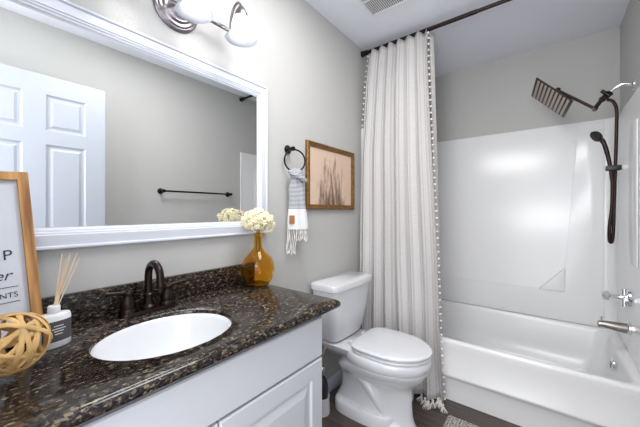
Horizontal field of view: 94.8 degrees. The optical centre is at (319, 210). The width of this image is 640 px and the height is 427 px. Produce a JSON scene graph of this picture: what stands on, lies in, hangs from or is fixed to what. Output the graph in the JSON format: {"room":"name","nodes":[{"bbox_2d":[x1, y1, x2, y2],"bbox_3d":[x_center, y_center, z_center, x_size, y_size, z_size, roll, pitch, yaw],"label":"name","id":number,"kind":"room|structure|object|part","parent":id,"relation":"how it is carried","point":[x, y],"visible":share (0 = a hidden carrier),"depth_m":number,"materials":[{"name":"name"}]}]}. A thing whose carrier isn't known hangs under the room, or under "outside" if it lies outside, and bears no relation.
{"room":"bathroom","nodes":[
{"label":"bathroom","id":0,"kind":"room"},
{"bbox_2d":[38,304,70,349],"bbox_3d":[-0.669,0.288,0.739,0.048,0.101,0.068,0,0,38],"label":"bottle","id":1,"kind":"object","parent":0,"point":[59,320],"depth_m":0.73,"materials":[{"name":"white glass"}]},
{"bbox_2d":[36,0,368,378],"bbox_3d":[-0.097,-0.030,1.835,0.120,2.440,3.110,0,0,38],"label":"wall","id":2,"kind":"structure","parent":0,"point":[313,74],"depth_m":1.58,"materials":[{"name":"grey paint"}]},
{"bbox_2d":[0,0,267,250],"bbox_3d":[-0.594,-0.257,1.083,0.019,0.738,1.054,0,0,38],"label":"wall mirror","id":3,"kind":"object","parent":2,"relation":"attached to","point":[121,134],"visible":0.83,"depth_m":0.98,"materials":[{"name":"white mirror"}]},
{"bbox_2d":[41,264,244,323],"bbox_3d":[-0.623,0.293,1.045,0.020,0.090,0.972,0,0,38],"label":"backsplash","id":4,"kind":"structure","parent":2,"relation":"attached to","point":[85,305],"depth_m":1.02,"materials":[{"name":"stone"}]},
{"bbox_2d":[153,0,256,47],"bbox_3d":[-0.481,-0.792,1.088,0.193,0.186,0.538,0,0,38],"label":"vanity light","id":5,"kind":"object","parent":2,"relation":"attached to","point":[182,16],"visible":1,"depth_m":1.13,"materials":[{"name":"silver metal"}]},
{"bbox_3d":[-0.548,-0.785,1.133,0.033,0.172,0.172,0,0,38],"label":"plate","id":6,"kind":"part","parent":5,"relation":"part of","materials":[{"name":"silver metal"}]},
{"bbox_3d":[-0.456,-0.767,1.068,0.128,0.097,0.128,0,0,38],"label":"lamp shade","id":7,"kind":"part","parent":5,"relation":"part of","materials":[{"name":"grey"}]},
{"bbox_3d":[-0.456,-0.771,1.068,0.048,0.068,0.048,0,0,38],"label":"bulb","id":8,"kind":"part","parent":5,"relation":"part of","materials":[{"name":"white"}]},
{"bbox_3d":[-0.359,-0.833,1.252,0.086,0.106,0.011,0,0,38],"label":"lamp arm","id":9,"kind":"part","parent":5,"relation":"part of","materials":[{"name":"silver metal"}]},
{"bbox_3d":[-0.330,-0.767,1.229,0.128,0.097,0.128,0,0,38],"label":"lamp shade","id":10,"kind":"part","parent":5,"relation":"part of","materials":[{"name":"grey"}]},
{"bbox_3d":[-0.330,-0.771,1.229,0.048,0.068,0.048,0,0,38],"label":"bulb","id":11,"kind":"part","parent":5,"relation":"part of","materials":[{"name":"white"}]},
{"bbox_2d":[284,145,305,169],"bbox_3d":[-0.147,-0.288,1.625,0.128,0.152,0.059,0,0,-33],"label":"towel ring","id":12,"kind":"object","parent":2,"relation":"attached to","point":[288,149],"visible":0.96,"depth_m":1.61,"materials":[{"name":"black metal"}]},
{"bbox_2d":[286,169,307,254],"bbox_3d":[-0.120,0.005,1.604,0.129,0.471,0.065,0,0,-26],"label":"hand towel","id":13,"kind":"object","parent":12,"relation":"hanging from","point":[297,213],"visible":1,"depth_m":1.59,"materials":[{"name":"white fabric"}]},
{"bbox_2d":[321,345,326,371],"bbox_3d":[0.005,0.879,1.789,0.095,0.189,0.091,0,0,38],"label":"supply valve","id":14,"kind":"object","parent":2,"relation":"attached to","point":[325,347],"visible":0.4,"depth_m":1.75,"materials":[{"name":"silver metal"}]},
{"bbox_2d":[305,140,354,209],"bbox_3d":[0.084,-0.216,1.948,0.022,0.412,0.528,0,0,38],"label":"framed print","id":15,"kind":"object","parent":2,"relation":"attached to","point":[329,171],"visible":0.99,"depth_m":1.92,"materials":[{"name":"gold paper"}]},
{"bbox_2d":[327,370,341,392],"bbox_3d":[-0.024,1.145,1.820,0.013,0.090,1.118,0,0,38],"label":"baseboard","id":16,"kind":"structure","parent":2,"relation":"attached to","point":[335,380],"depth_m":1.96,"materials":[{"name":"white"}]},
{"bbox_2d":[361,0,511,56],"bbox_3d":[0.923,-1.212,1.807,1.518,0.044,0.044,0,0,38],"label":"curtain rod","id":17,"kind":"object","parent":2,"relation":"attached to","point":[476,11],"visible":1,"depth_m":1.87,"materials":[{"name":"brown metal"}]},
{"bbox_2d":[360,29,447,413],"bbox_3d":[0.527,-0.011,1.976,0.642,2.395,0.220,0,0,38],"label":"shower curtain","id":18,"kind":"object","parent":17,"relation":"hanging from","point":[398,247],"visible":0.93,"depth_m":2.00,"materials":[{"name":"fabric"}]},
{"bbox_2d":[427,34,440,325],"bbox_3d":[0.618,-0.200,2.161,0.494,2.000,0.113,0,0,38],"label":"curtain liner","id":19,"kind":"object","parent":17,"relation":"hanging from","point":[430,40],"visible":0.05,"depth_m":2.03,"materials":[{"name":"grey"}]},
{"bbox_2d":[322,383,520,426],"bbox_3d":[0.549,1.240,1.329,1.760,0.100,3.110,0,0,38],"label":"floor","id":20,"kind":"structure","parent":0,"point":[433,417],"depth_m":1.70,"materials":[{"name":"brown wood"}]},
{"bbox_2d":[78,316,321,426],"bbox_3d":[-0.459,0.780,0.873,0.492,0.820,0.902,0,0,38],"label":"vanity cabinet","id":21,"kind":"object","parent":20,"relation":"on","point":[276,381],"visible":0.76,"depth_m":0.81,"materials":[{"name":"grey paint"}]},
{"bbox_2d":[0,264,340,426],"bbox_3d":[-0.423,0.309,0.897,0.518,0.122,0.985,0,0,38],"label":"countertop","id":22,"kind":"structure","parent":21,"relation":"on","point":[67,386],"depth_m":0.74,"materials":[{"name":"stone"}]},
{"bbox_2d":[0,171,42,348],"bbox_3d":[-0.813,0.118,0.710,0.100,0.445,0.207,0,0,37],"label":"framed sign","id":23,"kind":"object","parent":22,"relation":"on","point":[20,291],"visible":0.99,"depth_m":0.76,"materials":[{"name":"brown wood"}]},
{"bbox_2d":[0,312,52,376],"bbox_3d":[-0.626,0.268,0.597,0.118,0.122,0.123,0,0,38],"label":"ball","id":24,"kind":"object","parent":22,"relation":"on","point":[17,330],"visible":1,"depth_m":0.59,"materials":[{"name":"beige wicker"}]},
{"bbox_2d":[38,253,79,349],"bbox_3d":[-0.664,0.224,0.749,0.045,0.230,0.090,0,0,24],"label":"reed diffuser","id":25,"kind":"object","parent":22,"relation":"on","point":[59,320],"visible":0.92,"depth_m":0.74,"materials":[{"name":"white ceramic"}]},
{"bbox_2d":[104,260,185,318],"bbox_3d":[-0.550,0.250,0.972,0.136,0.177,0.247,0,0,38],"label":"sink faucet","id":26,"kind":"object","parent":22,"relation":"on","point":[127,307],"visible":1,"depth_m":0.97,"materials":[{"name":"brown metal"}]},
{"bbox_3d":[-0.639,0.259,0.924,0.016,0.021,0.062,0,0,42],"label":"lever","id":27,"kind":"part","parent":26,"relation":"part of","materials":[{"name":"brown metal"}]},
{"bbox_3d":[-0.619,0.290,0.947,0.050,0.071,0.050,0,0,38],"label":"handle","id":28,"kind":"part","parent":26,"relation":"part of","materials":[{"name":"brown metal"}]},
{"bbox_3d":[-0.581,0.332,0.996,0.058,0.012,0.176,0,0,38],"label":"plate","id":29,"kind":"part","parent":26,"relation":"part of","materials":[{"name":"brown metal"}]},
{"bbox_3d":[-0.547,0.244,0.969,0.129,0.165,0.044,0,0,38],"label":"spout","id":30,"kind":"part","parent":26,"relation":"part of","materials":[{"name":"brown metal"}]},
{"bbox_3d":[-0.543,0.290,1.044,0.050,0.071,0.050,0,0,38],"label":"handle","id":31,"kind":"part","parent":26,"relation":"part of","materials":[{"name":"brown metal"}]},
{"bbox_3d":[-0.519,0.259,1.064,0.063,0.021,0.017,0,0,-41],"label":"lever","id":32,"kind":"part","parent":26,"relation":"part of","materials":[{"name":"brown metal"}]},
{"bbox_2d":[90,313,230,360],"bbox_3d":[-0.431,0.429,0.839,0.306,0.158,0.358,0,0,38],"label":"sink","id":33,"kind":"object","parent":22,"relation":"in","point":[176,333],"visible":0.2,"depth_m":0.94,"materials":[{"name":"white ceramic"}]},
{"bbox_2d":[241,232,274,286],"bbox_3d":[-0.282,0.218,1.338,0.148,0.239,0.148,0,0,38],"label":"glass vase","id":34,"kind":"object","parent":22,"relation":"on","point":[257,268],"visible":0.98,"depth_m":1.29,"materials":[{"name":"orange glass"}]},
{"bbox_2d":[240,208,275,232],"bbox_3d":[-0.277,0.086,1.338,0.166,0.203,0.135,0,0,-37],"label":"bunch","id":35,"kind":"object","parent":34,"relation":"in","point":[258,220],"visible":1,"depth_m":1.30,"materials":[{"name":"yellow"}]},
{"bbox_3d":[-0.390,0.809,0.576,0.018,0.552,0.422,0,0,38],"label":"cabinet door","id":36,"kind":"part","parent":21,"relation":"part of","materials":[{"name":"grey paint"}]},
{"bbox_3d":[-0.128,0.809,0.911,0.018,0.552,0.422,0,0,38],"label":"cabinet door","id":37,"kind":"part","parent":21,"relation":"part of","materials":[{"name":"grey paint"}]},
{"bbox_2d":[322,375,329,417],"bbox_3d":[0.011,1.082,1.737,0.096,0.214,0.096,0,0,38],"label":"toilet brush","id":38,"kind":"object","parent":20,"relation":"on","point":[325,395],"visible":0.38,"depth_m":1.71,"materials":[{"name":"white plastic"}]},
{"bbox_2d":[310,271,431,426],"bbox_3d":[0.324,0.807,1.734,0.648,0.766,0.456,0,0,38],"label":"toilet","id":39,"kind":"object","parent":20,"relation":"on","point":[381,367],"visible":1,"depth_m":1.65,"materials":[{"name":"white ceramic"}]},
{"bbox_3d":[0.148,0.625,1.872,0.184,0.314,0.432,0,0,38],"label":"tank","id":40,"kind":"part","parent":39,"relation":"part of","materials":[{"name":"white ceramic"}]},
{"bbox_3d":[0.150,0.446,1.869,0.207,0.044,0.456,0,0,38],"label":"tank lid","id":41,"kind":"part","parent":39,"relation":"part of","materials":[{"name":"white ceramic"}]},
{"bbox_3d":[0.353,0.990,1.711,0.562,0.400,0.372,0,0,38],"label":"bowl","id":42,"kind":"part","parent":39,"relation":"part of","materials":[{"name":"white ceramic"}]},
{"bbox_3d":[0.416,0.754,1.662,0.415,0.025,0.364,0,0,38],"label":"seat lid","id":43,"kind":"part","parent":39,"relation":"part of","materials":[{"name":"white ceramic"}]},
{"bbox_2d":[443,415,478,426],"bbox_3d":[0.867,1.181,1.290,0.700,0.015,0.500,0,0,38],"label":"bath rug","id":44,"kind":"object","parent":20,"relation":"on","point":[451,421],"visible":1,"depth_m":1.62,"materials":[{"name":"white fabric"}]},
{"bbox_2d":[439,299,639,426],"bbox_3d":[1.161,0.998,2.111,1.508,0.385,0.872,0,0,38],"label":"bathtub","id":45,"kind":"object","parent":20,"relation":"on","point":[523,370],"visible":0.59,"depth_m":1.74,"materials":[{"name":"white plastic"}]},
{"bbox_2d":[361,86,639,371],"bbox_3d":[1.174,0.083,2.128,1.517,1.442,0.838,0,0,38],"label":"shower surround","id":46,"kind":"object","parent":45,"relation":"on","point":[524,214],"visible":0.7,"depth_m":2.22,"materials":[{"name":"white plastic"}]},
{"bbox_2d":[539,268,564,291],"bbox_3d":[1.725,0.504,2.188,0.150,0.172,0.024,0,0,38],"label":"soap shelf","id":47,"kind":"object","parent":46,"relation":"attached to","point":[550,279],"depth_m":2.19,"materials":[{"name":"white plastic"}]},
{"bbox_2d":[597,316,631,335],"bbox_3d":[1.666,0.647,1.668,0.136,0.080,0.068,0,0,38],"label":"tub spout","id":48,"kind":"object","parent":46,"relation":"attached to","point":[626,328],"visible":1,"depth_m":1.65,"materials":[{"name":"silver metal"}]},
{"bbox_3d":[1.661,0.653,1.671,0.124,0.056,0.058,0,0,38],"label":"spout","id":49,"kind":"part","parent":48,"relation":"part of","materials":[{"name":"silver metal"}]},
{"bbox_2d":[601,288,631,306],"bbox_3d":[1.692,0.490,1.685,0.116,0.100,0.100,0,0,38],"label":"tub valve","id":50,"kind":"object","parent":46,"relation":"attached to","point":[626,297],"visible":1,"depth_m":1.66,"materials":[{"name":"silver metal"}]},
{"bbox_3d":[1.702,0.895,1.715,0.021,0.072,0.072,0,0,38],"label":"overflow plate","id":51,"kind":"part","parent":45,"relation":"part of","materials":[{"name":"silver metal"}]},
{"bbox_2d":[305,0,629,76],"bbox_3d":[0.549,-1.300,1.329,1.760,0.100,3.110,0,0,38],"label":"ceiling","id":52,"kind":"structure","parent":0,"point":[514,27],"depth_m":1.97,"materials":[{"name":"white paint"}]},
{"bbox_2d":[358,0,408,16],"bbox_3d":[0.356,-1.245,1.683,0.270,0.009,0.290,0,0,38],"label":"ceiling vent","id":53,"kind":"object","parent":52,"relation":"in","point":[374,7],"visible":1,"depth_m":1.77,"materials":[{"name":"white"}]},
{"bbox_2d":[435,27,619,141],"bbox_3d":[1.470,-0.030,2.507,1.520,2.440,0.120,0,0,38],"label":"wall","id":54,"kind":"structure","parent":0,"point":[494,97],"depth_m":2.31,"materials":[{"name":"grey paint"}]},
{"bbox_2d":[620,0,639,111],"bbox_3d":[1.194,-0.030,0.824,0.120,2.440,3.110,0,0,38],"label":"wall","id":55,"kind":"structure","parent":0,"point":[630,24],"depth_m":1.75,"materials":[{"name":"grey paint"}]},
{"bbox_2d":[531,78,634,117],"bbox_3d":[1.592,-0.720,1.814,0.480,0.238,0.236,0,0,38],"label":"shower head","id":56,"kind":"object","parent":55,"relation":"attached to","point":[557,100],"visible":1,"depth_m":1.84},
{"bbox_3d":[1.593,-0.692,1.814,0.226,0.182,0.032,0,0,38],"label":"extension arm","id":57,"kind":"part","parent":56,"relation":"part of","materials":[{"name":"brown metal"}]},
{"bbox_2d":[590,98,628,243],"bbox_3d":[1.682,-0.235,1.712,0.163,0.853,0.074,0,0,38],"label":"shower","id":58,"kind":"object","parent":56,"relation":"hanging from","point":[596,136],"visible":1,"depth_m":1.71,"materials":[{"name":"brown metal"}]},
{"bbox_3d":[1.674,-0.306,1.725,0.077,0.273,0.024,0,0,38],"label":"handle","id":59,"kind":"part","parent":58,"relation":"part of","materials":[{"name":"brown metal"}]},
{"bbox_3d":[1.724,-0.708,1.686,0.114,0.064,0.060,0,0,38],"label":"shower arm","id":60,"kind":"part","parent":56,"relation":"part of","materials":[{"name":"silver metal"}]}
]}

